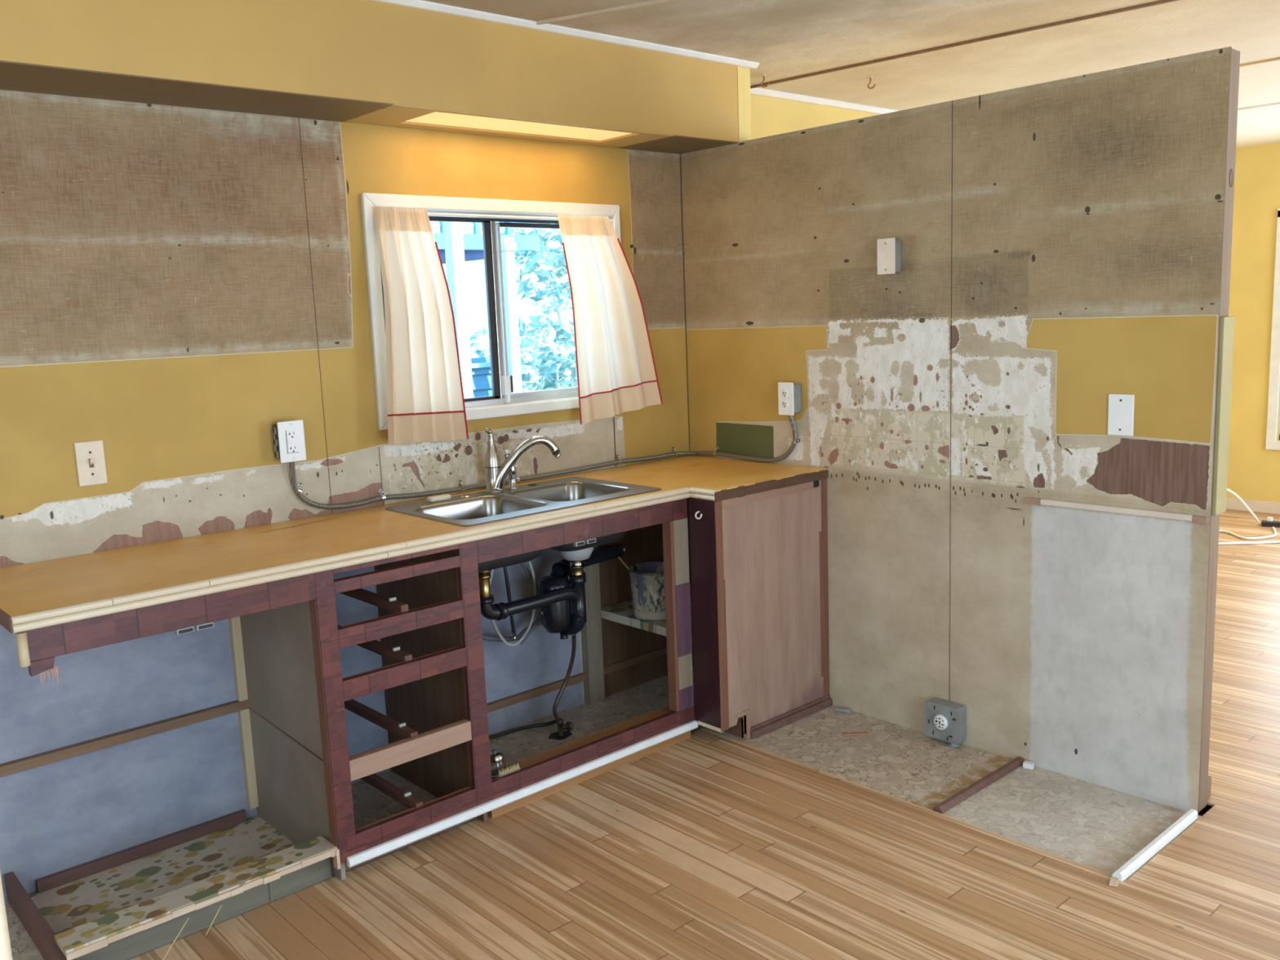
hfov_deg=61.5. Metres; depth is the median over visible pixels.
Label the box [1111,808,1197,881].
baseboard trim
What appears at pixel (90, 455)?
light switch
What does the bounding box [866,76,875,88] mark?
ceiling hook
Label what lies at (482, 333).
hedge
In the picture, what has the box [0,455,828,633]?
countertop
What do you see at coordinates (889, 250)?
cover
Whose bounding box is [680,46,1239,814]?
wall
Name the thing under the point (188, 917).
splinter
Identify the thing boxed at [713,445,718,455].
clip
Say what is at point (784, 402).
receptacle
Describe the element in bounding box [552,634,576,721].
tube
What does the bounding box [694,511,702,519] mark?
hook
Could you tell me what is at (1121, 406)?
blank plate
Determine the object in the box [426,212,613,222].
curtain rod
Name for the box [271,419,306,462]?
outlet
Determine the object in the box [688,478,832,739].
base cabinet
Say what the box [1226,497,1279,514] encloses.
baseboard
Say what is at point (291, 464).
conduit
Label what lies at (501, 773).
scrub brush
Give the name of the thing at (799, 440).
clip
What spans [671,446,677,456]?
clip
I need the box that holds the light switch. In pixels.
[74,440,107,486]
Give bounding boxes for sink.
[385,476,662,572]
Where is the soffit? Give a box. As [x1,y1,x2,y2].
[0,0,751,154]
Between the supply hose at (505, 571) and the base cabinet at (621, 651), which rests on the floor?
the base cabinet at (621, 651)
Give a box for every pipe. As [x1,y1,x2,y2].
[478,542,626,639]
[482,619,542,641]
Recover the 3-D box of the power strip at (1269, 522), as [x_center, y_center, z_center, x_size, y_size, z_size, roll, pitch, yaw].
[4.068,0.268,6.806,0.231,0.057,0.059,3,10,30]
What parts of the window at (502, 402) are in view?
sliding sash, pane, sash pull, frame, fixed sash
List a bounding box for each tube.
[488,719,556,739]
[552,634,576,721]
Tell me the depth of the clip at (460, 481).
3.74 m
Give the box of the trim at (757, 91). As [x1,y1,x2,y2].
[750,87,898,114]
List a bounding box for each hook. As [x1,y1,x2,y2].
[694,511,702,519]
[760,74,768,87]
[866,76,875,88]
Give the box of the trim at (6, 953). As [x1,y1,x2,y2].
[0,871,13,959]
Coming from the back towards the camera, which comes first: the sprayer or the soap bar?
the sprayer
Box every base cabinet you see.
[0,573,346,959]
[309,540,493,872]
[476,497,693,818]
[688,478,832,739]
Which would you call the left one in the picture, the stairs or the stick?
the stairs
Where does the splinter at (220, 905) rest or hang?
hanging from the base cabinet at (127, 904)
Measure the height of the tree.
4.496 m
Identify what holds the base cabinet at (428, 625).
on the floor
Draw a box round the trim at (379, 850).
[346,720,697,867]
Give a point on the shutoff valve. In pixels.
(561, 734)
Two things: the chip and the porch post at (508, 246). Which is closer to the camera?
the chip
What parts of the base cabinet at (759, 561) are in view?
return panel, trim, panel, mould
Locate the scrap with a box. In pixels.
[842,731,868,735]
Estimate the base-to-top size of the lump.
0.018 m
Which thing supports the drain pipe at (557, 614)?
in the base cabinet at (621, 651)
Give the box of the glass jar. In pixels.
[489,748,506,777]
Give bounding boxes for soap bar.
[426,493,450,502]
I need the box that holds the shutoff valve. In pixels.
[548,718,573,740]
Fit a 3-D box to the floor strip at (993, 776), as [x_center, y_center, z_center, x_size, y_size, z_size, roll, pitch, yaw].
[1.068,0.950,3.365,0.491,0.018,0.031,-10,12,-41]
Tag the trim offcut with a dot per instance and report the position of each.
(837, 708)
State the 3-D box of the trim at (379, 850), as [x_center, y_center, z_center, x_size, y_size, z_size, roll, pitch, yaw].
[-0.295,0.949,3.351,1.336,0.026,0.017,-10,12,-41]
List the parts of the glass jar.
lid, glass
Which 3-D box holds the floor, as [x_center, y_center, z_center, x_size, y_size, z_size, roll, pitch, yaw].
[2.180,1.109,2.905,9.500,0.257,5.600,-10,12,-41]
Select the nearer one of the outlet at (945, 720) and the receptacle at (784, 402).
the outlet at (945, 720)
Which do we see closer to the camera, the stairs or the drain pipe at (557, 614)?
the drain pipe at (557, 614)
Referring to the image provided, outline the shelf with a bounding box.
[600,583,693,644]
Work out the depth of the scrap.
3.81 m
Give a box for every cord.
[1218,526,1276,539]
[1218,540,1279,545]
[1226,488,1260,524]
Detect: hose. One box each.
[489,560,537,646]
[502,566,516,639]
[520,562,540,644]
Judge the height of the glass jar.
0.083 m
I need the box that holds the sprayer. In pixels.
[503,448,519,489]
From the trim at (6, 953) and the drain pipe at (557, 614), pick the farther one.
the drain pipe at (557, 614)
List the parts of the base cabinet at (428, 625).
rail, rail, rail, rail, rail, rail, panel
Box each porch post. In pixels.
[443,221,473,398]
[500,236,522,393]
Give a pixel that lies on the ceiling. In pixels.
(916, 53)
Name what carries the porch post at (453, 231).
on the ground
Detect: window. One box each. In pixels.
[360,192,621,430]
[1265,208,1279,449]
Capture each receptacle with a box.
[285,430,298,453]
[782,389,788,397]
[782,400,788,408]
[933,714,947,729]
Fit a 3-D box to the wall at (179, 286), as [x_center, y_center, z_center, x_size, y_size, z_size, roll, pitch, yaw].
[0.344,-0.344,4.678,9.500,2.626,0.130,-10,12,-41]
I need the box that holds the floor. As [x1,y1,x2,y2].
[4,509,1279,959]
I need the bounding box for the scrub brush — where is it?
[497,763,519,777]
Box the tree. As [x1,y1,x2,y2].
[480,222,571,366]
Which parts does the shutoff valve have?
handle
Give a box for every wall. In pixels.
[0,89,879,903]
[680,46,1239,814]
[1226,142,1279,502]
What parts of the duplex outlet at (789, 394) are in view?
plate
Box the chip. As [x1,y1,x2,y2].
[1108,876,1119,886]
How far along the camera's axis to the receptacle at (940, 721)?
3.67 m
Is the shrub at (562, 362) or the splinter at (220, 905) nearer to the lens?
the splinter at (220, 905)
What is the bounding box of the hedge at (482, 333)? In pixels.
[468,326,575,391]
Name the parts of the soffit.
trim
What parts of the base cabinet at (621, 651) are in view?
rail, rail, post, panel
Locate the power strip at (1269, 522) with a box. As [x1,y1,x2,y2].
[1261,516,1279,527]
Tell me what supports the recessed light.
in the soffit
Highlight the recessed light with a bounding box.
[404,111,631,140]
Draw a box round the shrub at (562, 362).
[518,284,577,391]
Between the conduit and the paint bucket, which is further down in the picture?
the paint bucket
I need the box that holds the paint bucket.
[627,561,666,620]
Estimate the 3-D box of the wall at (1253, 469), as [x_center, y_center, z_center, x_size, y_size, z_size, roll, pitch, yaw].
[5.519,-0.713,5.731,0.150,2.626,5.600,-10,12,-41]
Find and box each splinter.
[162,917,189,959]
[205,905,222,934]
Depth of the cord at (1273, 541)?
6.37 m
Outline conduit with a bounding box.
[288,415,797,509]
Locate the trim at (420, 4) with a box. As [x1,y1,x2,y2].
[372,0,759,69]
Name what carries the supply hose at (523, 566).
in the base cabinet at (621, 651)
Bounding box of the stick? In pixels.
[617,556,629,568]
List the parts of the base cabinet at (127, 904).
board, rail, rail, panel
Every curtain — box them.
[373,206,468,444]
[557,214,662,424]
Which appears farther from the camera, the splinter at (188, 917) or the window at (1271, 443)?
the window at (1271, 443)
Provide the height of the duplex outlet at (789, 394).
0.122 m
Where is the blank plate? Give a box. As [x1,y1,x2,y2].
[1107,394,1134,435]
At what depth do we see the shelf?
4.13 m
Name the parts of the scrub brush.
handle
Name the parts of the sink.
bowl, bowl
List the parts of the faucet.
handle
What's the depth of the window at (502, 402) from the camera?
3.80 m
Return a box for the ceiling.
[422,0,1279,147]
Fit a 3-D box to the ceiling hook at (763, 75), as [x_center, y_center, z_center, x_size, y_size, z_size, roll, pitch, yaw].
[0.501,-1.598,4.308,0.028,0.048,0.025,-10,12,-41]
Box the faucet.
[484,428,561,493]
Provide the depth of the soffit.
3.06 m
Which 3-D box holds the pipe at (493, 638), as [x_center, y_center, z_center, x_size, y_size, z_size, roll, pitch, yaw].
[-0.558,0.546,3.776,0.664,0.102,0.032,-9,11,-37]
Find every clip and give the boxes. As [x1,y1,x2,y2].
[296,481,302,493]
[378,488,386,501]
[458,480,465,491]
[615,453,622,464]
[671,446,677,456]
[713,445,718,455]
[791,438,801,444]
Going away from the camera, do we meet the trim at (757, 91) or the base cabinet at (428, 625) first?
the base cabinet at (428, 625)
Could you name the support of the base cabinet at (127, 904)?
on the floor
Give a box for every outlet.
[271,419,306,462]
[777,382,801,415]
[924,697,966,746]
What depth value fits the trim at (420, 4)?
3.47 m
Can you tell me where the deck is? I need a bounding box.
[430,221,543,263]
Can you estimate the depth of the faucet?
3.69 m
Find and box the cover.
[876,237,901,275]
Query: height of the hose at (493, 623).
0.377 m
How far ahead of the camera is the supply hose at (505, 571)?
3.78 m
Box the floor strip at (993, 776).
[933,756,1025,813]
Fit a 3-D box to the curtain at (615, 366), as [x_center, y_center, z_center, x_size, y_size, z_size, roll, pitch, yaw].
[-0.104,-0.607,4.042,0.402,0.760,0.110,-10,12,-41]
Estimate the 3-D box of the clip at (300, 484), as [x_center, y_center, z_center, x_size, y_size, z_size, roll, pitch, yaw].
[-1.057,0.026,3.342,0.031,0.039,0.020,-10,12,-41]
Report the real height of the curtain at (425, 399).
0.764 m
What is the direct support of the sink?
in the countertop
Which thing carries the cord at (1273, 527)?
on the floor
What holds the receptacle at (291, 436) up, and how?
attached to the outlet at (289, 443)
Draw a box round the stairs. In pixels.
[471,356,492,397]
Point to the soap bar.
(445, 496)
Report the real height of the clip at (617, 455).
0.039 m
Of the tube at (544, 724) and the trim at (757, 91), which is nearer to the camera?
the tube at (544, 724)
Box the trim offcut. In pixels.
[835,706,850,712]
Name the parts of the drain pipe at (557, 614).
waste arm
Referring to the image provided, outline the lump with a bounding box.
[1022,760,1034,769]
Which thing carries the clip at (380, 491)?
attached to the conduit
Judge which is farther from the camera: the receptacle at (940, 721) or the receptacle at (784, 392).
the receptacle at (784, 392)
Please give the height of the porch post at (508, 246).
2.850 m
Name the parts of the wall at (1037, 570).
baseboard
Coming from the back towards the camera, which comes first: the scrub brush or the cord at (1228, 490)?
the cord at (1228, 490)

